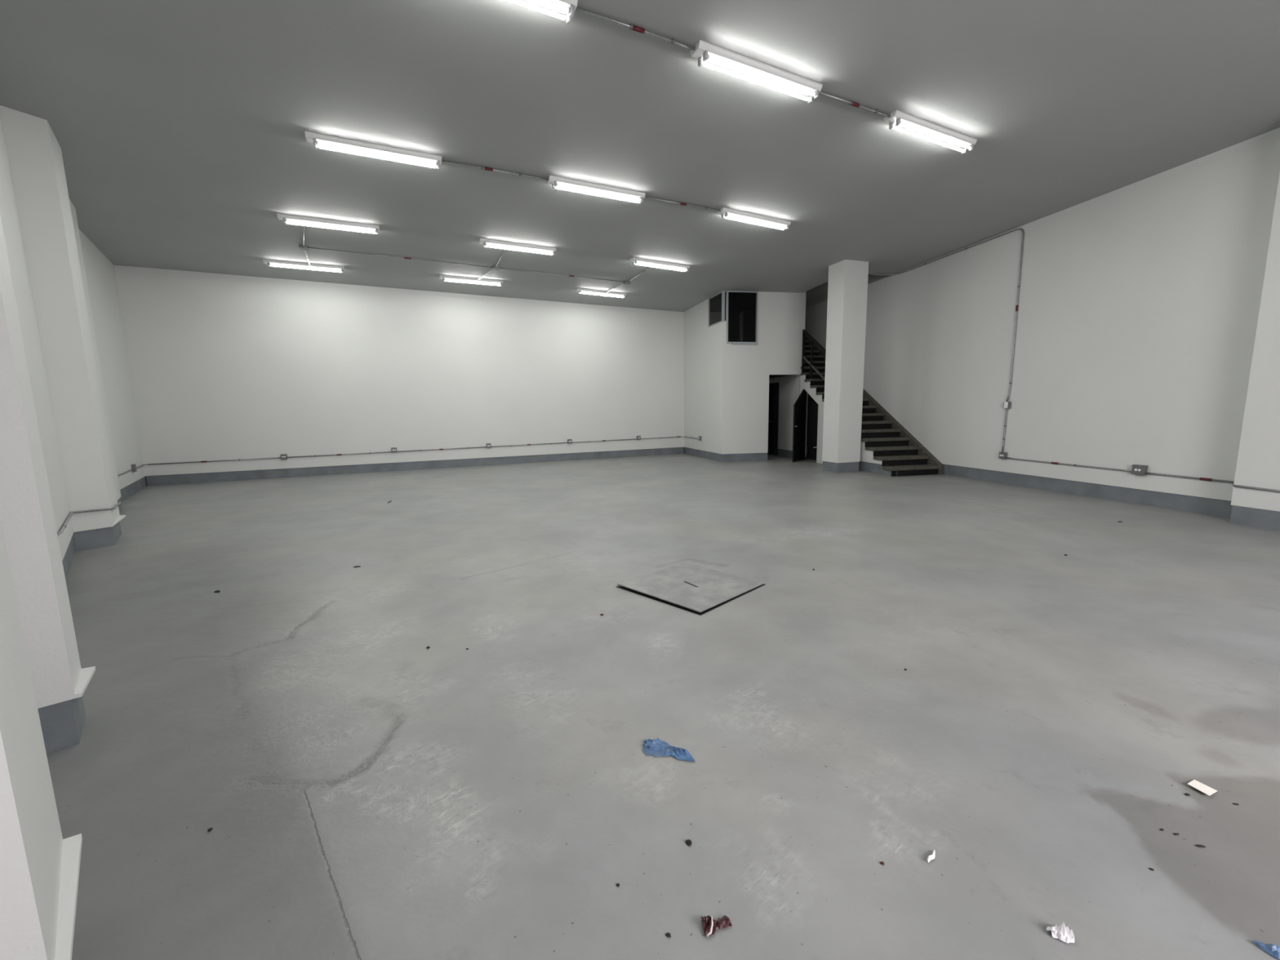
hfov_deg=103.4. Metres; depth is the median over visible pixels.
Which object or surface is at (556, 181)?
fluorescent light
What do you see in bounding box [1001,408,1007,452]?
conduit
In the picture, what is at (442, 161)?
conduit
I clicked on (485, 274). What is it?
conduit
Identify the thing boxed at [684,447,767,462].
baseboard
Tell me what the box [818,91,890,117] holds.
conduit
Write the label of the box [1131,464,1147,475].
electrical outlet
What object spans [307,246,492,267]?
conduit
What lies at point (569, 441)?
electrical outlet
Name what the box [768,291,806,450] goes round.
wall
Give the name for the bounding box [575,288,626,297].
fluorescent light
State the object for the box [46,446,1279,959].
floor
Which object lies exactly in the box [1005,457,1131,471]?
conduit
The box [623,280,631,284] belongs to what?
junction box
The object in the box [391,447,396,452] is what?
electrical outlet
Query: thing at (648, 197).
conduit
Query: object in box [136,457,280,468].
conduit
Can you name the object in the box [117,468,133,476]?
conduit
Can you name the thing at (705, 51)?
fluorescent light
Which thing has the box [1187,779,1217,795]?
paper card
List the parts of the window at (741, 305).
sill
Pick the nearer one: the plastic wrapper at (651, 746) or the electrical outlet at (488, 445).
the plastic wrapper at (651, 746)
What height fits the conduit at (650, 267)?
0.027 m
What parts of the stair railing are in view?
post, post, rail, handrail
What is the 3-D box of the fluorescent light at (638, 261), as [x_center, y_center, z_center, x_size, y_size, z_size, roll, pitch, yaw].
[0.418,-4.391,10.336,1.355,0.104,0.156,-5,9,-29]
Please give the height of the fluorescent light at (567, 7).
0.104 m
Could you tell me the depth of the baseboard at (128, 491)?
8.65 m
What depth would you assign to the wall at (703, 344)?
14.44 m
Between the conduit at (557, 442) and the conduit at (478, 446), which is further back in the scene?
the conduit at (557, 442)
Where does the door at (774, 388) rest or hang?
in the wall at (789, 385)
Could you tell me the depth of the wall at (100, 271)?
5.27 m
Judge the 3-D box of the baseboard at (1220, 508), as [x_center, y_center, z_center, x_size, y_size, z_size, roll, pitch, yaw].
[7.518,0.535,4.798,0.188,0.210,11.580,-3,8,-11]
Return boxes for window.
[707,290,723,327]
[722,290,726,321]
[726,290,758,344]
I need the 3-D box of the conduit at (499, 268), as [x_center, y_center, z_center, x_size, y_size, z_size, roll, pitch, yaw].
[-1.641,-4.497,11.114,2.885,0.028,0.028,-5,9,-27]
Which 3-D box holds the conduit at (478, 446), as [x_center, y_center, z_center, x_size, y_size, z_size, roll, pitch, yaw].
[-5.054,-0.791,12.986,2.146,0.040,0.033,-5,9,-26]
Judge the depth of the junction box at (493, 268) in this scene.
10.40 m
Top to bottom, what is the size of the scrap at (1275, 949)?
0.024 m
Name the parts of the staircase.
riser panel, riser panel, riser panel, riser panel, riser panel, riser panel, riser panel, riser panel, riser panel, riser panel, riser panel, riser panel, riser panel, riser panel, riser panel, riser panel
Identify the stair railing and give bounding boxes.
[801,329,826,380]
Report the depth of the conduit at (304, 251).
9.53 m
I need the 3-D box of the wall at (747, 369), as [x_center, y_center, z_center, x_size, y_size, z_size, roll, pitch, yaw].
[3.212,-2.807,13.419,2.187,4.176,0.120,-2,8,-10]
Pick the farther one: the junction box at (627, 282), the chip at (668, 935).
the junction box at (627, 282)
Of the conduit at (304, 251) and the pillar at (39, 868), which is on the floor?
the pillar at (39, 868)
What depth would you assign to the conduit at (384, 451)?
11.96 m
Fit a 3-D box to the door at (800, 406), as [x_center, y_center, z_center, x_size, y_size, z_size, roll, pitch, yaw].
[4.222,-1.424,13.175,0.594,1.888,0.772,-1,8,0]
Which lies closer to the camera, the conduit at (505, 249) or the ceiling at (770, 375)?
the conduit at (505, 249)
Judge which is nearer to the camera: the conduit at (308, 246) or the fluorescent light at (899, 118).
the fluorescent light at (899, 118)
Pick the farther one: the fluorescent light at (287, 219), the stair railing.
the stair railing
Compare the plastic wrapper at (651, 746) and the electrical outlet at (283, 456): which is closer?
the plastic wrapper at (651, 746)
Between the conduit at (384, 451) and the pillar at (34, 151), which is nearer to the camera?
the pillar at (34, 151)
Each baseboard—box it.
[62,476,146,581]
[146,447,684,485]
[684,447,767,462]
[777,448,792,457]
[943,464,1232,518]
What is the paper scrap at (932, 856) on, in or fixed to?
on the floor
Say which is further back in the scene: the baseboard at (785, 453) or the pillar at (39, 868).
the baseboard at (785, 453)
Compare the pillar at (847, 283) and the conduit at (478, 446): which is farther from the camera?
the conduit at (478, 446)
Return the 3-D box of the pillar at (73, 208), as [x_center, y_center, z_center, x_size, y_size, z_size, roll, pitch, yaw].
[-8.026,-1.667,7.233,0.375,4.386,0.497,-8,10,-40]
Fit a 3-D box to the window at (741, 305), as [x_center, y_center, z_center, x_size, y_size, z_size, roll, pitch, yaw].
[2.633,-4.184,13.055,0.830,1.322,0.100,-2,8,-10]
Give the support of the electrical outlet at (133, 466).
attached to the wall at (100, 271)
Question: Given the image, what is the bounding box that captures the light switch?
[1003,401,1011,408]
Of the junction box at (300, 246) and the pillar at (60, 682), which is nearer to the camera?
the pillar at (60, 682)
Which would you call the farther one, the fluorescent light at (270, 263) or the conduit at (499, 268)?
the conduit at (499, 268)
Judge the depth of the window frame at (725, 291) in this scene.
12.94 m
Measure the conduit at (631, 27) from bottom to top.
0.033 m
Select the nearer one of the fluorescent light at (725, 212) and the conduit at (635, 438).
the fluorescent light at (725, 212)
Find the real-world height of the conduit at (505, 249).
0.027 m
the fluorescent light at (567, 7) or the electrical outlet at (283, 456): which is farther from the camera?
the electrical outlet at (283, 456)
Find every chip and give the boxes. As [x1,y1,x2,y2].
[665,932,671,937]
[685,839,692,845]
[1194,844,1205,847]
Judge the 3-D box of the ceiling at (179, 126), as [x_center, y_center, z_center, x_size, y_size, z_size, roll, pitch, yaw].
[-1.213,-3.843,5.276,19.999,0.250,24.999,-3,8,-11]
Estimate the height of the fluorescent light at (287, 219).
0.104 m
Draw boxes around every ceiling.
[0,0,1279,311]
[768,374,791,377]
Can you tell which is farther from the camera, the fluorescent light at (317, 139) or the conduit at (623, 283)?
the conduit at (623, 283)
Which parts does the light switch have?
plate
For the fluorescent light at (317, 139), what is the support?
attached to the ceiling at (179, 126)
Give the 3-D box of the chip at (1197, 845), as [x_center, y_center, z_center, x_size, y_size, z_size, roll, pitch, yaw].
[1.791,1.168,1.615,0.030,0.006,0.009,0,8,6]
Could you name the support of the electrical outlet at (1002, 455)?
attached to the wall at (1139, 303)
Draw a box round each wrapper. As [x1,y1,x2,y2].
[642,737,695,761]
[700,915,732,937]
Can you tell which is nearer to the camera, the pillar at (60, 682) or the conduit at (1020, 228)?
the pillar at (60, 682)
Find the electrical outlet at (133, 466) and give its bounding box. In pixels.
[131,464,137,471]
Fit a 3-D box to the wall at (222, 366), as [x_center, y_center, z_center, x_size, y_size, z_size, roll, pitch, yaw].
[-2.415,-4.218,13.990,18.332,6.990,0.200,-5,9,-26]
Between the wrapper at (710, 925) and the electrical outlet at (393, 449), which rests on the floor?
the wrapper at (710, 925)
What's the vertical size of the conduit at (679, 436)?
0.038 m
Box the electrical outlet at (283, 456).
[280,453,287,459]
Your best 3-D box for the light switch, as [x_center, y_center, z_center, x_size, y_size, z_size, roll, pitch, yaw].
[6.461,-1.321,8.906,0.064,0.115,0.110,-3,8,-11]
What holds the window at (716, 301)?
in the wall at (703, 344)
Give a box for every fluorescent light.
[262,258,345,273]
[276,213,379,235]
[304,131,441,169]
[439,275,502,286]
[478,238,555,255]
[505,0,577,24]
[546,175,645,204]
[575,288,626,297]
[629,257,689,272]
[689,40,822,103]
[717,207,791,231]
[883,110,977,154]
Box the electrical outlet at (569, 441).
[567,439,572,443]
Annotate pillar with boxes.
[0,105,125,551]
[0,213,95,753]
[0,515,82,959]
[69,199,122,513]
[822,259,868,472]
[1230,173,1279,530]
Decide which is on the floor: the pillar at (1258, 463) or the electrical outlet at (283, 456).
the pillar at (1258, 463)
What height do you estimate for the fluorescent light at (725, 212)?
0.104 m
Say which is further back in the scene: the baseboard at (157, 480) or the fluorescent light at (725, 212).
the baseboard at (157, 480)
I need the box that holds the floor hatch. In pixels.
[616,562,764,615]
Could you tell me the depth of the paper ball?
1.34 m
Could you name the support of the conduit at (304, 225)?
attached to the ceiling at (179, 126)
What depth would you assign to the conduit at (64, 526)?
5.38 m
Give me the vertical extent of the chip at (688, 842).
0.010 m
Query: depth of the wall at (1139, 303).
7.42 m
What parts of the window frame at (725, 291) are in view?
pane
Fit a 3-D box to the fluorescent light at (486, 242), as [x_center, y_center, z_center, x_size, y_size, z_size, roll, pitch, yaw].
[-2.183,-4.177,9.087,1.355,0.104,0.156,-5,9,-26]
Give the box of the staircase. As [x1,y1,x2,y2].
[800,333,943,476]
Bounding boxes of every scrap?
[926,848,935,862]
[1253,940,1279,959]
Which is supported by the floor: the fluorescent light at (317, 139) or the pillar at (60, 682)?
the pillar at (60, 682)
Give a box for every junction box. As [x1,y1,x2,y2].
[298,244,308,250]
[491,265,499,270]
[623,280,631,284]
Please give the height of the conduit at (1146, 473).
0.046 m
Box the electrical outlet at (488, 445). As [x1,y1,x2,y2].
[485,443,491,448]
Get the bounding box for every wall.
[0,108,145,560]
[114,265,684,475]
[683,298,722,453]
[721,291,802,453]
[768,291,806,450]
[804,127,1279,501]
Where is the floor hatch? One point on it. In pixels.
(694, 588)
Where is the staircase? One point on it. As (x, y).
(886, 447)
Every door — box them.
[767,382,779,455]
[791,389,817,462]
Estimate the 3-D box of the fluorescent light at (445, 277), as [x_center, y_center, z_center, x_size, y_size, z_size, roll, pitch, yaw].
[-3.771,-4.465,11.343,1.355,0.104,0.156,-4,9,-24]
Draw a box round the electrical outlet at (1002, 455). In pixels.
[999,452,1007,458]
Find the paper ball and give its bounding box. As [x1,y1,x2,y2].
[1046,921,1075,942]
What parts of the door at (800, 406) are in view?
frame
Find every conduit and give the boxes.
[57,502,121,533]
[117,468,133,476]
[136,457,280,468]
[287,451,391,457]
[302,225,304,246]
[303,249,310,265]
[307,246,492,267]
[396,446,486,452]
[441,160,548,180]
[477,270,492,279]
[491,442,567,447]
[495,248,506,267]
[498,267,624,282]
[572,438,636,442]
[575,6,695,50]
[606,283,623,292]
[627,266,651,281]
[640,435,698,439]
[644,195,720,211]
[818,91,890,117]
[870,227,1024,401]
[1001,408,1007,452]
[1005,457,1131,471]
[1145,471,1279,492]
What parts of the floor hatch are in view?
frame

